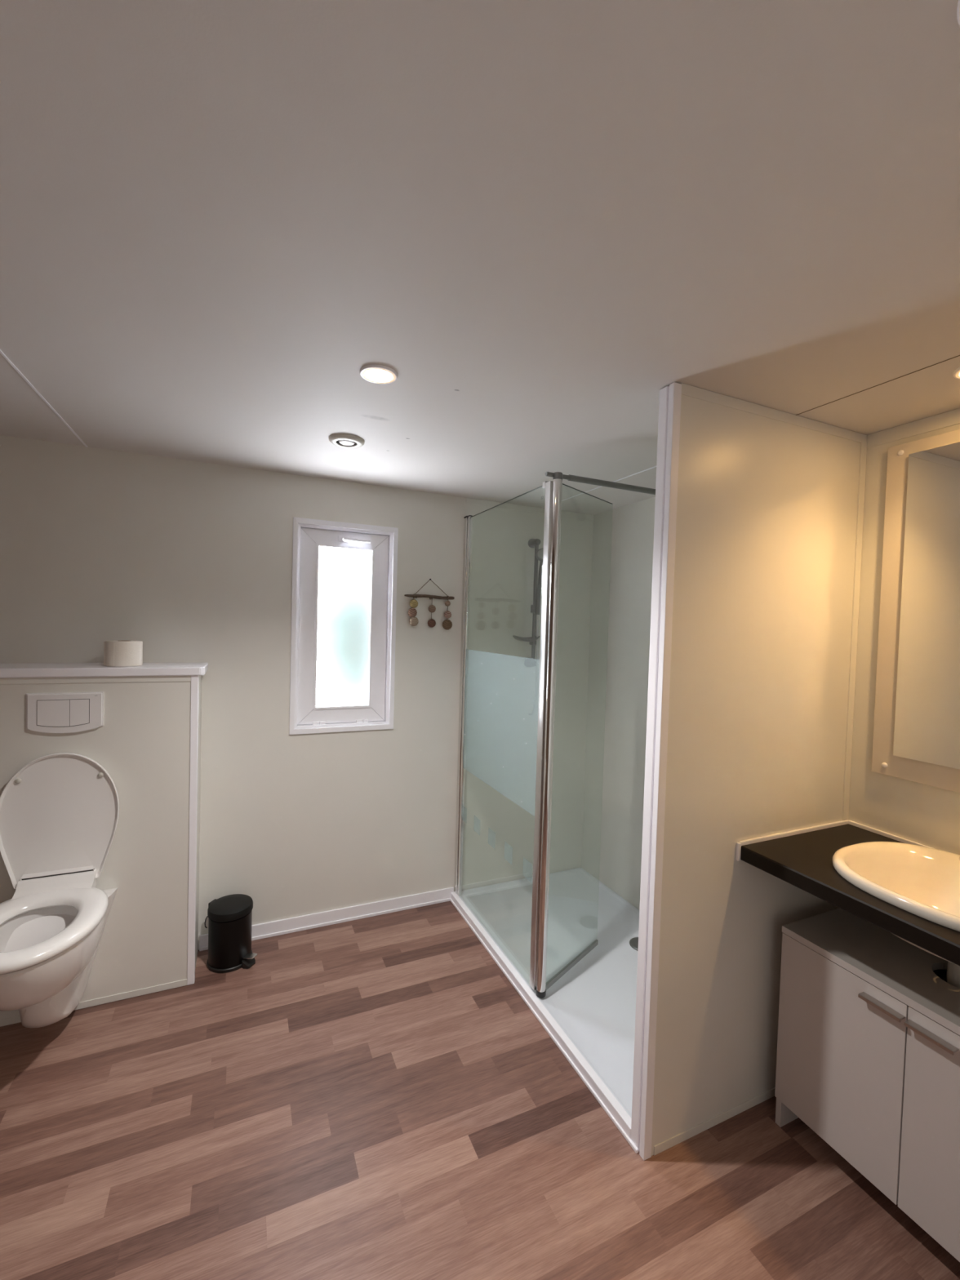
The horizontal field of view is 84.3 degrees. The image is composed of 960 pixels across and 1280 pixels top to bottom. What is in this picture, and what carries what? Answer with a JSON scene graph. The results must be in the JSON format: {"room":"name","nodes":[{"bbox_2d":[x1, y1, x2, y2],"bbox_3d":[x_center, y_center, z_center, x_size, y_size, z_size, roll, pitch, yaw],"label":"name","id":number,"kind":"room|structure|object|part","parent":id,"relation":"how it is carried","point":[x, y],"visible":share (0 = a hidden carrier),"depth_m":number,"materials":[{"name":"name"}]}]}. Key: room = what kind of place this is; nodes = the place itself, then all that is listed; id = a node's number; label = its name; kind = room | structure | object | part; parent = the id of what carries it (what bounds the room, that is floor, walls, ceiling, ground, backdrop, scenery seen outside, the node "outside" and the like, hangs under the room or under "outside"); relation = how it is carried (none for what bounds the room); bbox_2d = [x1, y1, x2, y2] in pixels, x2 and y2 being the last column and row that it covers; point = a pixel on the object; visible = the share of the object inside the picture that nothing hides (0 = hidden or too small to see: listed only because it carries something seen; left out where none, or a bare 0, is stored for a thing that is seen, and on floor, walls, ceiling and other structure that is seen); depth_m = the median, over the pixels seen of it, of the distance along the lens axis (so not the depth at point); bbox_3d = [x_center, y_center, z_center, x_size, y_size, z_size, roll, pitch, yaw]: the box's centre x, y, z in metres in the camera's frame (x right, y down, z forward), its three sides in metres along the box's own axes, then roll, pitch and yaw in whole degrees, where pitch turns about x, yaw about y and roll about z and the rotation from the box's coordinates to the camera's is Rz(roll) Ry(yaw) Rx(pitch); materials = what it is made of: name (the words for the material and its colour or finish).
{"room":"bathroom","nodes":[
{"label":"bathroom","id":0,"kind":"room"},
{"bbox_2d":[0,435,593,950],"bbox_3d":[-0.867,0.309,2.537,3.367,2.150,0.090,1,2,-24],"label":"wall","id":1,"kind":"structure","parent":0,"point":[190,561],"depth_m":2.50,"materials":[{"name":"paint"}]},
{"bbox_2d":[199,887,453,951],"bbox_3d":[-0.694,1.355,2.602,1.210,0.067,0.014,1,2,-24],"label":"baseboard","id":2,"kind":"structure","parent":1,"relation":"attached to","point":[265,930],"depth_m":2.60,"materials":[{"name":"white wood"}]},
{"bbox_2d":[288,517,398,734],"bbox_3d":[-0.666,-0.060,2.599,0.496,1.010,0.108,1,2,-24],"label":"window","id":3,"kind":"structure","parent":1,"relation":"in","point":[344,589],"depth_m":2.60,"materials":[{"name":"plastic"}]},
{"bbox_3d":[-0.662,-0.488,2.564,0.046,0.030,0.011,1,2,-24],"label":"handle","id":4,"kind":"part","parent":3,"relation":"part of","materials":[{"name":"plastic"}]},
{"bbox_3d":[-0.675,-0.062,2.618,0.267,0.782,0.014,1,2,-24],"label":"pane","id":5,"kind":"part","parent":3,"relation":"part of","materials":[{"name":"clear glass"}]},
{"bbox_3d":[-0.599,-0.486,2.570,0.129,0.024,0.034,1,2,-24],"label":"lever","id":6,"kind":"part","parent":3,"relation":"part of","materials":[{"name":"plastic"}]},
{"bbox_2d":[404,578,454,629],"bbox_3d":[-0.260,-0.185,2.725,0.268,0.260,0.037,1,2,-24],"label":"wall hanging","id":7,"kind":"object","parent":1,"relation":"hanging from","point":[446,624],"visible":1,"depth_m":2.72,"materials":[{"name":"brown wood"}]},
{"bbox_3d":[-0.249,-0.262,2.723,0.188,0.100,0.020,1,2,-24],"label":"hanging cord","id":8,"kind":"part","parent":7,"relation":"part of","materials":[{"name":"fabric"}]},
{"bbox_2d":[512,538,540,667],"bbox_3d":[0.257,-0.204,2.893,0.169,0.722,0.139,1,2,-24],"label":"shower rail","id":9,"kind":"object","parent":1,"relation":"attached to","point":[532,543],"visible":0.98,"depth_m":2.92,"materials":[{"name":"grey metal"}]},
{"bbox_3d":[0.251,-0.008,2.883,0.156,0.032,0.110,1,2,-24],"label":"soap dish","id":10,"kind":"part","parent":9,"relation":"part of","materials":[{"name":"grey metal"}]},
{"bbox_2d":[528,547,543,715],"bbox_3d":[0.318,-0.037,2.924,0.081,0.931,0.138,1,2,-24],"label":"shower","id":11,"kind":"object","parent":9,"relation":"hanging from","point":[539,554],"visible":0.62,"depth_m":2.90,"materials":[{"name":"grey metal"}]},
{"bbox_2d":[466,497,593,519],"bbox_3d":[0.299,-0.729,2.965,0.817,0.031,0.003,1,2,-24],"label":"trim","id":12,"kind":"structure","parent":1,"relation":"attached to","point":[468,500],"depth_m":2.93,"materials":[{"name":"laminate"}]},
{"bbox_2d":[542,466,656,508],"bbox_3d":[0.646,-0.715,2.327,0.007,0.003,1.452,1,2,-24],"label":"trim","id":13,"kind":"structure","parent":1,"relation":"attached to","point":[654,466],"depth_m":2.38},
{"bbox_2d":[0,0,959,515],"bbox_3d":[-0.193,-0.734,1.073,3.367,0.060,3.150,1,2,-24],"label":"ceiling","id":14,"kind":"structure","parent":0,"point":[547,218],"depth_m":0.88,"materials":[{"name":"white paint"}]},
{"bbox_2d":[0,349,88,447],"bbox_3d":[-0.949,-0.714,0.733,0.007,0.003,3.050,1,2,-24],"label":"trim","id":15,"kind":"structure","parent":14,"relation":"attached to","point":[6,357],"depth_m":1.62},
{"bbox_2d":[328,433,364,448],"bbox_3d":[-0.492,-0.731,1.955,0.130,0.016,0.130,1,2,-24],"label":"ceiling vent","id":16,"kind":"object","parent":14,"relation":"in","point":[342,440],"visible":1,"depth_m":1.93,"materials":[{"name":"plastic"}]},
{"bbox_2d":[360,364,397,384],"bbox_3d":[-0.272,-0.713,1.425,0.100,0.007,0.100,1,2,-24],"label":"recessed light","id":17,"kind":"object","parent":14,"relation":"in","point":[373,373],"visible":1,"depth_m":1.42,"materials":[{"name":"white plastic"}]},
{"bbox_3d":[-0.272,-0.711,1.425,0.075,0.001,0.075,1,2,-24],"label":"bulb","id":18,"kind":"part","parent":17,"relation":"part of","materials":[{"name":"white glass"}]},
{"bbox_2d":[795,355,959,415],"bbox_3d":[1.281,-0.656,0.914,0.004,0.001,1.548,1,2,-24],"label":"trim","id":19,"kind":"structure","parent":14,"relation":"attached to","point":[958,355],"depth_m":1.40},
{"bbox_2d":[952,367,959,378],"bbox_3d":[1.229,-0.666,1.303,0.100,0.007,0.100,1,2,-24],"label":"recessed light","id":20,"kind":"object","parent":14,"relation":"in","point":[956,374],"visible":1,"depth_m":1.33,"materials":[{"name":"white"}]},
{"bbox_2d":[956,0,959,26],"bbox_3d":[0.553,-0.662,0.522,0.124,0.007,0.124,1,2,-24],"label":"recessed light","id":21,"kind":"object","parent":14,"relation":"in","point":[958,2],"visible":1,"depth_m":0.56,"materials":[{"name":"white"}]},
{"bbox_2d":[0,901,959,1279],"bbox_3d":[-0.255,1.445,1.138,3.347,0.001,3.130,1,2,-24],"label":"floor","id":22,"kind":"structure","parent":0,"point":[375,1097],"depth_m":1.48,"materials":[{"name":"brown wood"}]},
{"bbox_2d":[0,662,208,1026],"bbox_3d":[-1.730,0.735,1.978,1.248,1.281,0.252,1,2,-24],"label":"wall","id":23,"kind":"structure","parent":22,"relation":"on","point":[148,740],"depth_m":2.04,"materials":[{"name":"paint"}]},
{"bbox_2d":[0,752,119,1027],"bbox_3d":[-1.428,0.879,1.708,0.374,0.925,0.528,1,2,-24],"label":"toilet","id":24,"kind":"object","parent":23,"relation":"attached to","point":[60,811],"visible":1,"depth_m":1.86,"materials":[{"name":"white ceramic"}]},
{"bbox_3d":[-1.418,0.903,1.684,0.374,0.030,0.473,1,2,-24],"label":"seat","id":25,"kind":"part","parent":24,"relation":"part of","materials":[{"name":"plastic"}]},
{"bbox_3d":[-1.518,0.642,1.916,0.362,0.469,0.047,1,2,-24],"label":"lid","id":26,"kind":"part","parent":24,"relation":"part of","materials":[{"name":"plastic"}]},
{"bbox_2d":[26,691,103,733],"bbox_3d":[-1.508,0.265,1.929,0.227,0.146,0.014,1,2,-24],"label":"flush plate","id":27,"kind":"object","parent":23,"relation":"attached to","point":[64,712],"visible":1,"depth_m":1.92,"materials":[{"name":"plastic"}]},
{"bbox_2d":[103,640,142,666],"bbox_3d":[-1.394,0.051,2.075,0.124,0.097,0.121,1,2,-24],"label":"toilet paper roll","id":28,"kind":"object","parent":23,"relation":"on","point":[117,653],"visible":1,"depth_m":2.03,"materials":[{"name":"paper"}]},
{"bbox_3d":[-1.152,0.763,2.128,0.026,1.248,0.029,1,2,-24],"label":"corner trim","id":29,"kind":"part","parent":23,"relation":"part of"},
{"bbox_3d":[-1.193,0.758,2.239,0.005,1.248,0.219,1,2,-24],"label":"panel","id":30,"kind":"part","parent":23,"relation":"part of","materials":[{"name":"paint"}]},
{"bbox_2d":[204,893,257,973],"bbox_3d":[-1.074,1.259,2.289,0.206,0.255,0.187,1,2,-24],"label":"pedal bin","id":31,"kind":"object","parent":22,"relation":"on","point":[230,916],"visible":1,"depth_m":2.23,"materials":[{"name":"black metal"}]},
{"bbox_3d":[-1.076,1.151,2.289,0.178,0.039,0.178,1,2,-24],"label":"lid","id":32,"kind":"part","parent":31,"relation":"part of","materials":[{"name":"black plastic"}]},
{"bbox_2d":[450,867,639,1153],"bbox_3d":[0.526,1.410,2.347,0.849,0.042,1.481,1,2,-24],"label":"shower tray","id":33,"kind":"object","parent":22,"relation":"on","point":[589,1012],"visible":0.62,"depth_m":2.30,"materials":[{"name":"ceramic"}]},
{"bbox_2d":[453,471,655,998],"bbox_3d":[0.436,0.358,2.585,0.848,2.037,0.890,1,2,-24],"label":"shower frame","id":34,"kind":"object","parent":33,"relation":"on","point":[553,489],"visible":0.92,"depth_m":2.06,"materials":[{"name":"silver metal"}]},
{"bbox_3d":[0.267,0.381,2.043,0.035,1.978,0.035,1,2,-24],"label":"post","id":35,"kind":"part","parent":34,"relation":"part of","materials":[{"name":"silver metal"}]},
{"bbox_2d":[774,907,959,1262],"bbox_3d":[1.195,1.175,1.372,0.403,0.608,0.656,1,2,-24],"label":"vanity cabinet","id":36,"kind":"object","parent":22,"relation":"on","point":[868,1057],"visible":0.92,"depth_m":1.37,"materials":[{"name":"laminate"}]},
{"bbox_3d":[0.974,1.135,1.452,0.018,0.503,0.326,1,2,-24],"label":"door","id":37,"kind":"part","parent":36,"relation":"part of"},
{"bbox_3d":[1.214,0.880,1.368,0.381,0.019,0.656,1,2,-24],"label":"panel","id":38,"kind":"part","parent":36,"relation":"part of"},
{"bbox_3d":[1.008,0.922,1.333,0.022,0.009,0.096,1,2,-24],"label":"handle","id":39,"kind":"part","parent":36,"relation":"part of","materials":[{"name":"metal"}]},
{"bbox_3d":[1.109,1.148,1.151,0.018,0.503,0.326,1,2,-24],"label":"door","id":40,"kind":"part","parent":36,"relation":"part of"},
{"bbox_3d":[1.051,0.926,1.237,0.022,0.009,0.098,1,2,-24],"label":"handle","id":41,"kind":"part","parent":36,"relation":"part of","materials":[{"name":"metal"}]},
{"bbox_2d":[651,382,860,1155],"bbox_3d":[0.873,0.386,1.652,0.817,2.150,0.050,1,2,-24],"label":"wall partition","id":42,"kind":"structure","parent":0,"point":[765,544],"depth_m":1.58,"materials":[{"name":"paint"}]},
{"bbox_2d":[631,382,681,1160],"bbox_3d":[0.489,0.382,1.479,0.027,2.146,0.056,1,2,-24],"label":"trim","id":43,"kind":"structure","parent":42,"relation":"attached to","point":[669,399],"depth_m":1.47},
{"bbox_2d":[653,1087,775,1155],"bbox_3d":[0.853,1.448,1.659,0.791,0.026,0.003,1,2,-24],"label":"trim","id":44,"kind":"structure","parent":42,"relation":"attached to","point":[727,1114],"depth_m":1.59,"materials":[{"name":"laminate"}]},
{"bbox_2d":[680,382,866,442],"bbox_3d":[0.914,-0.672,1.596,0.816,0.029,0.003,1,2,-24],"label":"trim","id":45,"kind":"structure","parent":42,"relation":"attached to","point":[687,390],"depth_m":1.57,"materials":[{"name":"laminate"}]},
{"bbox_2d":[841,440,866,819],"bbox_3d":[1.255,-0.027,1.776,0.029,1.270,0.004,1,2,-24],"label":"trim","id":46,"kind":"structure","parent":42,"relation":"attached to","point":[864,443],"depth_m":1.77,"materials":[{"name":"laminate"}]},
{"bbox_2d":[581,408,959,909],"bbox_3d":[1.293,0.394,1.788,0.060,2.150,3.050,1,2,-24],"label":"wall","id":47,"kind":"structure","parent":0,"point":[622,556],"depth_m":2.78,"materials":[{"name":"paint"}]},
{"bbox_2d":[735,819,959,965],"bbox_3d":[1.181,0.681,1.305,0.530,0.118,0.858,1,2,-24],"label":"countertop","id":48,"kind":"structure","parent":47,"relation":"attached to","point":[802,858],"depth_m":1.44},
{"bbox_2d":[831,841,959,988],"bbox_3d":[1.186,0.818,1.341,0.454,0.424,0.490,1,2,-24],"label":"washbasin","id":49,"kind":"object","parent":48,"relation":"in","point":[922,882],"visible":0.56,"depth_m":1.48,"materials":[{"name":"ceramic"}]},
{"bbox_2d":[866,408,959,448],"bbox_3d":[1.603,-0.628,1.057,0.003,0.044,1.544,1,2,-24],"label":"trim","id":50,"kind":"structure","parent":47,"relation":"attached to","point":[950,418],"depth_m":1.64,"materials":[{"name":"laminate"}]},
{"bbox_2d":[871,429,959,792],"bbox_3d":[1.416,-0.080,1.411,0.036,1.037,0.639,1,2,-24],"label":"mirror","id":51,"kind":"object","parent":47,"relation":"attached to","point":[917,724],"visible":1,"depth_m":1.59,"materials":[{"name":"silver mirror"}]},
{"bbox_3d":[1.403,-0.095,1.406,0.006,0.927,0.502,1,2,-24],"label":"glass","id":52,"kind":"part","parent":51,"relation":"part of","materials":[{"name":"silver mirror"}]}
]}

